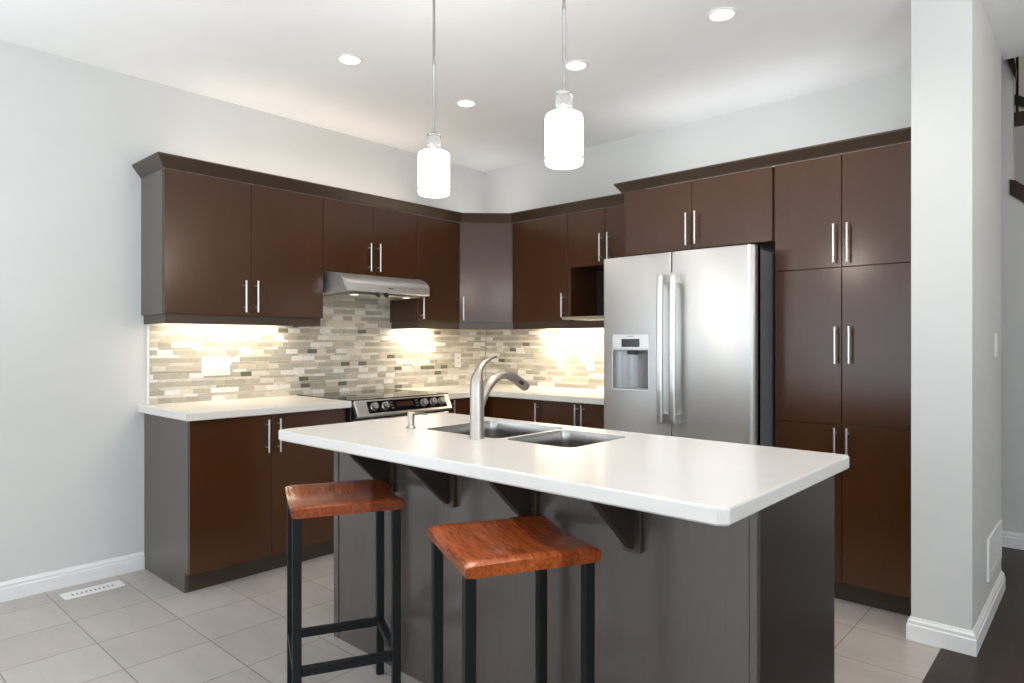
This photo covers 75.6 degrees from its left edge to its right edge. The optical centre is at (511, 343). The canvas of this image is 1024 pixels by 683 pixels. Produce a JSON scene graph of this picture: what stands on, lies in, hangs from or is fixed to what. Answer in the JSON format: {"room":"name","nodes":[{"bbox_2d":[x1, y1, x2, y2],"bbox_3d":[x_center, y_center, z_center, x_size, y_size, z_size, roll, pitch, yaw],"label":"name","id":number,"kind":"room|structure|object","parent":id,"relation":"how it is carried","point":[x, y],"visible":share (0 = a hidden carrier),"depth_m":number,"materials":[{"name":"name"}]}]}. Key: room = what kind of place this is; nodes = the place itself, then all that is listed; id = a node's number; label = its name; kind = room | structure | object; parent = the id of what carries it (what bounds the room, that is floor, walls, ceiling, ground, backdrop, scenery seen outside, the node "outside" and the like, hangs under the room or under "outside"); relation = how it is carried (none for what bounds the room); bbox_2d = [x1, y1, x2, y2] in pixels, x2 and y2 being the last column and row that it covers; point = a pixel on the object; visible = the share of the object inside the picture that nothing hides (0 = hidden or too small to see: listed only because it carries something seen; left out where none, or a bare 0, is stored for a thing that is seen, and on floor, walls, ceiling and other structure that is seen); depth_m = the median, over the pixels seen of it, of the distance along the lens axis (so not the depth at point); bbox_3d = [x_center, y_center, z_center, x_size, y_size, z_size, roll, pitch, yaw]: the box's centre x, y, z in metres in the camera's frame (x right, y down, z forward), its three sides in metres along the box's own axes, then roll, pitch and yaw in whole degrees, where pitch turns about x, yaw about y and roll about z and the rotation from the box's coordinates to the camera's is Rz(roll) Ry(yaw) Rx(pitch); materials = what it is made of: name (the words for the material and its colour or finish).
{"room":"kitchen","nodes":[
{"label":"kitchen","id":0,"kind":"room"},
{"bbox_2d":[0,40,484,581],"bbox_3d":[-2.691,-0.108,3.037,0.120,2.915,7.440,0,0,42],"label":"wall","id":1,"kind":"structure","parent":0,"point":[73,330],"depth_m":3.45,"materials":[{"name":"paint"}]},
{"bbox_2d":[0,551,144,602],"bbox_3d":[-2.514,1.202,3.132,0.016,0.094,1.418,0,0,42],"label":"baseboard","id":2,"kind":"structure","parent":1,"relation":"attached to","point":[22,587],"depth_m":3.39,"materials":[{"name":"paint"}]},
{"bbox_2d":[147,324,148,404],"bbox_3d":[-2.026,0.118,3.674,0.009,0.447,0.012,0,0,42],"label":"trim","id":3,"kind":"structure","parent":1,"relation":"attached to","point":[147,324],"depth_m":3.67,"materials":[{"name":"white plastic"}]},
{"bbox_2d":[141,168,322,326],"bbox_3d":[-1.601,-0.509,3.874,0.366,0.808,0.936,0,0,42],"label":"upper cabinet","id":4,"kind":"object","parent":1,"relation":"attached to","point":[210,245],"depth_m":3.68,"materials":[{"name":"brown wood"}]},
{"bbox_2d":[132,152,623,222],"bbox_3d":[-0.721,-0.945,4.295,3.002,0.066,1.134,0,0,-17],"label":"crown molding","id":5,"kind":"structure","parent":4,"relation":"attached to","point":[156,161],"depth_m":4.22,"materials":[{"name":"brown wood"}]},
{"bbox_2d":[149,297,484,404],"bbox_3d":[-1.127,-0.035,4.665,0.009,0.753,2.663,0,0,42],"label":"tile backsplash","id":6,"kind":"structure","parent":1,"relation":"attached to","point":[354,346],"depth_m":4.44,"materials":[{"name":"beige tile"}]},
{"bbox_2d":[201,356,229,375],"bbox_3d":[-1.769,0.135,3.943,0.009,0.118,0.170,0,0,42],"label":"light switch","id":7,"kind":"object","parent":6,"relation":"attached to","point":[210,365],"visible":1,"depth_m":3.94,"materials":[{"name":"white plastic"}]},
{"bbox_2d":[454,353,460,367],"bbox_3d":[-0.444,0.141,5.404,0.008,0.115,0.070,0,0,42],"label":"power outlet","id":8,"kind":"object","parent":6,"relation":"attached to","point":[457,356],"visible":1,"depth_m":5.40,"materials":[{"name":"white plastic"}]},
{"bbox_2d":[323,198,417,279],"bbox_3d":[-1.030,-0.682,4.503,0.366,0.462,0.760,0,0,42],"label":"upper cabinet","id":9,"kind":"object","parent":1,"relation":"attached to","point":[361,239],"visible":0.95,"depth_m":4.37,"materials":[{"name":"brown wood"}]},
{"bbox_2d":[323,271,428,300],"bbox_3d":[-0.973,-0.370,4.452,0.499,0.157,0.757,0,0,42],"label":"range hood","id":10,"kind":"object","parent":1,"relation":"attached to","point":[335,284],"visible":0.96,"depth_m":4.25,"materials":[{"name":"silver metal"}]},
{"bbox_2d":[390,215,459,322],"bbox_3d":[-0.637,-0.533,4.936,0.366,0.759,0.405,0,0,42],"label":"upper cabinet","id":11,"kind":"object","parent":1,"relation":"attached to","point":[438,239],"visible":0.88,"depth_m":4.83,"materials":[{"name":"brown wood"}]},
{"bbox_2d":[459,223,512,322],"bbox_3d":[-0.211,-0.533,5.227,0.607,0.759,0.619,0,0,42],"label":"upper cabinet","id":12,"kind":"object","parent":1,"relation":"attached to","point":[486,249],"visible":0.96,"depth_m":5.00,"materials":[{"name":"brown wood"}]},
{"bbox_2d":[391,321,603,328],"bbox_3d":[0.055,-0.129,4.758,1.910,0.048,0.524,0,0,17],"label":"rail","id":13,"kind":"object","parent":12,"relation":"attached to","point":[570,324],"visible":0.87,"depth_m":4.84,"materials":[{"name":"brown wood"}]},
{"bbox_2d":[0,0,1023,171],"bbox_3d":[-0.220,-1.526,0.850,6.720,0.120,7.520,0,0,42],"label":"ceiling","id":14,"kind":"structure","parent":0,"point":[654,65],"depth_m":3.35,"materials":[{"name":"paint"}]},
{"bbox_2d":[337,54,362,64],"bbox_3d":[-0.837,-1.462,3.405,0.132,0.006,0.132,0,0,42],"label":"recessed light","id":15,"kind":"object","parent":14,"relation":"in","point":[348,59],"visible":1,"depth_m":3.40,"materials":[{"name":"paint"}]},
{"bbox_2d":[417,0,449,197],"bbox_3d":[-0.314,-1.030,2.649,0.132,0.870,0.132,0,0,42],"label":"pendant lamp","id":16,"kind":"object","parent":14,"relation":"hanging from","point":[433,162],"visible":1,"depth_m":2.61,"materials":[{"name":"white glass"}]},
{"bbox_2d":[456,99,476,107],"bbox_3d":[-0.279,-1.462,4.028,0.132,0.006,0.132,0,0,42],"label":"recessed light","id":17,"kind":"object","parent":14,"relation":"in","point":[466,103],"visible":1,"depth_m":4.03,"materials":[{"name":"paint"}]},
{"bbox_2d":[544,0,583,169],"bbox_3d":[0.174,-1.030,2.207,0.132,0.870,0.132,0,0,42],"label":"pendant lamp","id":18,"kind":"object","parent":14,"relation":"hanging from","point":[563,125],"visible":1,"depth_m":2.16,"materials":[{"name":"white glass"}]},
{"bbox_2d":[566,60,588,70],"bbox_3d":[0.337,-1.462,3.476,0.132,0.006,0.132,0,0,42],"label":"recessed light","id":19,"kind":"object","parent":14,"relation":"in","point":[572,65],"visible":0.95,"depth_m":3.47,"materials":[{"name":"paint"}]},
{"bbox_2d":[707,7,737,21],"bbox_3d":[0.935,-1.462,2.938,0.132,0.006,0.132,0,0,42],"label":"recessed light","id":20,"kind":"object","parent":14,"relation":"in","point":[721,14],"visible":1,"depth_m":2.94,"materials":[{"name":"paint"}]},
{"bbox_2d":[0,547,1023,682],"bbox_3d":[0.872,1.299,1.965,6.600,0.100,10.400,0,0,42],"label":"floor","id":21,"kind":"structure","parent":0,"point":[146,629],"depth_m":2.78,"materials":[{"name":"tile"}]},
{"bbox_2d":[59,580,125,600],"bbox_3d":[-2.113,1.246,3.329,0.108,0.006,0.270,0,0,42],"label":"floor vent","id":22,"kind":"object","parent":21,"relation":"in","point":[115,584],"visible":1,"depth_m":3.32,"materials":[{"name":"white plastic"}]},
{"bbox_2d":[144,408,345,592],"bbox_3d":[-1.494,0.816,3.782,0.648,0.866,0.912,0,0,42],"label":"base cabinet","id":23,"kind":"object","parent":21,"relation":"on","point":[215,500],"visible":0.88,"depth_m":3.47,"materials":[{"name":"brown wood"}]},
{"bbox_2d":[139,395,351,421],"bbox_3d":[-1.505,0.362,3.774,0.643,0.040,0.944,0,0,42],"label":"countertop","id":24,"kind":"structure","parent":23,"relation":"on","point":[230,408],"depth_m":3.60,"materials":[{"name":"stone"}]},
{"bbox_2d":[285,479,403,682],"bbox_3d":[-0.593,0.883,2.302,0.360,0.732,0.376,0,0,-22],"label":"bar stool","id":25,"kind":"object","parent":21,"relation":"on","point":[368,495],"visible":1,"depth_m":2.21,"materials":[{"name":"brown wood"}]},
{"bbox_2d":[297,389,451,421],"bbox_3d":[-0.897,0.783,4.376,0.715,0.893,0.760,0,0,42],"label":"range","id":26,"kind":"object","parent":21,"relation":"on","point":[378,403],"visible":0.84,"depth_m":4.17,"materials":[{"name":"silver metal"}]},
{"bbox_2d":[297,389,447,402],"bbox_3d":[-0.924,0.345,4.400,0.643,0.016,0.760,0,0,42],"label":"cooktop","id":27,"kind":"object","parent":26,"relation":"in","point":[378,395],"depth_m":4.26,"materials":[{"name":"black glass"}]},
{"bbox_2d":[346,407,448,421],"bbox_3d":[-0.894,0.791,4.373,0.707,0.875,0.758,0,0,42],"label":"oven","id":28,"kind":"object","parent":26,"relation":"in","point":[353,414],"depth_m":4.02,"materials":[{"name":"silver metal"}]},
{"bbox_2d":[446,396,488,416],"bbox_3d":[-0.330,0.816,5.066,0.648,0.866,1.017,0,0,42],"label":"base cabinet","id":29,"kind":"object","parent":21,"relation":"on","point":[461,405],"visible":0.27,"depth_m":4.63,"materials":[{"name":"brown wood"}]},
{"bbox_2d":[401,383,603,404],"bbox_3d":[0.095,0.362,4.680,1.795,0.040,1.019,0,0,42],"label":"countertop","id":30,"kind":"structure","parent":29,"relation":"on","point":[559,394],"depth_m":4.61,"materials":[{"name":"stone"}]},
{"bbox_2d":[427,515,600,682],"bbox_3d":[-0.007,0.883,1.773,0.360,0.732,0.376,0,0,-21],"label":"bar stool","id":31,"kind":"object","parent":21,"relation":"on","point":[511,545],"visible":1,"depth_m":1.70,"materials":[{"name":"brown wood"}]},
{"bbox_2d":[489,396,541,422],"bbox_3d":[0.198,0.816,4.837,0.516,0.866,0.648,0,0,42],"label":"base cabinet","id":32,"kind":"object","parent":21,"relation":"on","point":[530,410],"visible":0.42,"depth_m":4.61,"materials":[{"name":"brown wood"}]},
{"bbox_2d":[542,400,603,428],"bbox_3d":[0.636,0.816,4.439,0.665,0.866,0.648,0,0,42],"label":"base cabinet","id":33,"kind":"object","parent":21,"relation":"on","point":[553,412],"visible":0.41,"depth_m":4.27,"materials":[{"name":"brown wood"}]},
{"bbox_2d":[334,451,833,682],"bbox_3d":[0.051,0.816,2.350,1.823,0.866,0.803,0,0,42],"label":"kitchen island","id":34,"kind":"object","parent":21,"relation":"on","point":[750,599],"visible":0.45,"depth_m":1.90,"materials":[{"name":"wood"}]},
{"bbox_2d":[279,413,848,525],"bbox_3d":[0.051,0.362,2.314,1.859,0.040,0.890,0,0,42],"label":"island countertop","id":35,"kind":"structure","parent":34,"relation":"on","point":[716,483],"depth_m":1.91,"materials":[{"name":"stone"}]},
{"bbox_2d":[406,412,426,428],"bbox_3d":[-0.387,0.309,2.683,0.043,0.064,0.102,0,0,42],"label":"soap dispenser","id":36,"kind":"object","parent":35,"relation":"on","point":[410,415],"visible":1,"depth_m":2.65,"materials":[{"name":"silver metal"}]},
{"bbox_2d":[469,355,529,438],"bbox_3d":[-0.042,0.194,2.463,0.055,0.296,0.304,0,0,42],"label":"faucet","id":37,"kind":"object","parent":35,"relation":"on","point":[479,392],"visible":1,"depth_m":2.36,"materials":[{"name":"silver metal"}]},
{"bbox_2d":[428,421,624,447],"bbox_3d":[0.050,0.453,2.539,0.732,0.220,0.403,0,0,42],"label":"sink","id":38,"kind":"object","parent":35,"relation":"in","point":[492,429],"visible":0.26,"depth_m":2.60,"materials":[{"name":"silver metal"}]},
{"bbox_2d":[604,244,774,446],"bbox_3d":[1.105,0.380,3.787,0.884,1.738,0.927,0,0,42],"label":"refrigerator","id":39,"kind":"object","parent":21,"relation":"on","point":[689,335],"visible":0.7,"depth_m":3.41,"materials":[{"name":"grey metal"}]},
{"bbox_2d":[760,250,774,446],"bbox_3d":[1.165,0.377,3.846,0.868,1.685,0.760,0,0,42],"label":"panel","id":40,"kind":"object","parent":39,"relation":"attached to","point":[767,259],"depth_m":3.34,"materials":[{"name":"grey metal"}]},
{"bbox_2d":[775,142,910,615],"bbox_3d":[1.780,0.171,3.380,0.638,2.156,0.680,0,0,42],"label":"pantry cabinet","id":41,"kind":"object","parent":21,"relation":"on","point":[843,221],"visible":0.81,"depth_m":3.12,"materials":[{"name":"brown wood"}]},
{"bbox_2d":[485,69,910,382],"bbox_3d":[1.049,-0.108,4.579,3.349,2.915,0.109,0,0,42],"label":"wall","id":42,"kind":"structure","parent":0,"point":[879,104],"depth_m":4.27,"materials":[{"name":"paint"}]},
{"bbox_2d":[513,214,567,322],"bbox_3d":[0.294,-0.533,4.940,0.523,0.759,0.366,0,0,42],"label":"upper cabinet","id":43,"kind":"object","parent":42,"relation":"attached to","point":[540,246],"visible":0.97,"depth_m":4.82,"materials":[{"name":"brown wood"}]},
{"bbox_2d":[486,328,603,389],"bbox_3d":[0.438,0.094,5.052,1.783,0.496,0.009,0,0,42],"label":"tile backsplash","id":44,"kind":"structure","parent":42,"relation":"attached to","point":[541,357],"depth_m":5.18,"materials":[{"name":"beige tile"}]},
{"bbox_2d":[586,355,593,370],"bbox_3d":[0.582,0.149,4.909,0.070,0.115,0.008,0,0,42],"label":"power outlet","id":45,"kind":"object","parent":44,"relation":"attached to","point":[589,359],"visible":1,"depth_m":4.91,"materials":[{"name":"white plastic"}]},
{"bbox_2d":[562,205,623,320],"bbox_3d":[0.720,-0.533,4.535,0.649,0.759,0.393,0,0,42],"label":"upper cabinet","id":46,"kind":"object","parent":42,"relation":"attached to","point":[597,235],"visible":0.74,"depth_m":4.58,"materials":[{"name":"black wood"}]},
{"bbox_2d":[562,316,603,320],"bbox_3d":[0.716,-0.173,4.530,0.649,0.020,0.379,0,0,42],"label":"shelf","id":47,"kind":"object","parent":46,"relation":"attached to","point":[570,318],"depth_m":4.54,"materials":[{"name":"brown wood"}]},
{"bbox_2d":[624,167,774,256],"bbox_3d":[1.204,-0.716,3.902,0.912,0.383,0.680,0,0,42],"label":"upper cabinet","id":48,"kind":"object","parent":42,"relation":"attached to","point":[734,209],"visible":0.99,"depth_m":3.63,"materials":[{"name":"brown wood"}]},
{"bbox_2d":[614,127,910,193],"bbox_3d":[1.298,-0.934,3.551,1.595,0.056,0.278,0,0,42],"label":"crown molding","id":49,"kind":"structure","parent":48,"relation":"on","point":[903,135],"depth_m":3.35,"materials":[{"name":"brown wood"}]},
{"bbox_2d":[911,0,1000,630],"bbox_3d":[2.086,-0.108,3.071,0.214,2.715,0.949,0,0,42],"label":"wall partition","id":50,"kind":"structure","parent":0,"point":[956,54],"depth_m":2.74,"materials":[{"name":"paint"}]},
{"bbox_2d":[906,571,1005,656],"bbox_3d":[2.086,1.202,3.071,0.246,0.094,0.981,0,0,42],"label":"baseboard","id":51,"kind":"structure","parent":50,"relation":"attached to","point":[960,640],"depth_m":2.73,"materials":[{"name":"paint"}]},
{"bbox_2d":[987,520,1001,581],"bbox_3d":[2.284,0.975,3.122,0.010,0.188,0.460,0,0,42],"label":"air vent","id":52,"kind":"object","parent":50,"relation":"in","point":[994,541],"visible":1,"depth_m":3.09,"materials":[{"name":"metal"}]},
{"bbox_2d":[994,333,997,356],"bbox_3d":[2.323,0.009,3.165,0.009,0.115,0.072,0,0,42],"label":"light switch","id":53,"kind":"object","parent":50,"relation":"attached to","point":[995,334],"visible":1,"depth_m":3.14,"materials":[{"name":"white plastic"}]},
{"bbox_2d":[1001,55,1023,533],"bbox_3d":[3.743,-1.251,3.492,4.400,5.000,0.120,0,0,42],"label":"wall","id":54,"kind":"structure","parent":0,"point":[1012,209],"depth_m":4.04,"materials":[{"name":"paint"}]},
{"bbox_2d":[1002,531,1023,549],"bbox_3d":[3.712,1.202,3.428,4.340,0.094,0.016,0,0,42],"label":"baseboard","id":55,"kind":"structure","parent":54,"relation":"attached to","point":[1009,539],"depth_m":4.02,"materials":[{"name":"paint"}]},
{"bbox_2d":[1007,57,1023,126],"bbox_3d":[3.321,-1.546,3.844,0.698,1.010,0.145,0,0,42],"label":"stair railing","id":56,"kind":"object","parent":54,"relation":"attached to","point":[1019,100],"visible":0.73,"depth_m":4.04,"materials":[{"name":"black wood"}]},
{"bbox_2d":[1010,179,1023,202],"bbox_3d":[3.204,-0.761,3.889,0.433,0.480,0.014,0,0,42],"label":"skirt","id":57,"kind":"object","parent":54,"relation":"attached to","point":[1016,188],"visible":1,"depth_m":4.00,"materials":[{"name":"black wood"}]},
{"bbox_2d":[1015,56,1023,184],"bbox_3d":[4.106,-1.301,3.966,4.500,5.100,3.091,0,0,42],"label":"wall","id":58,"kind":"structure","parent":0,"point":[1019,131],"depth_m":5.67,"materials":[{"name":"paint"}]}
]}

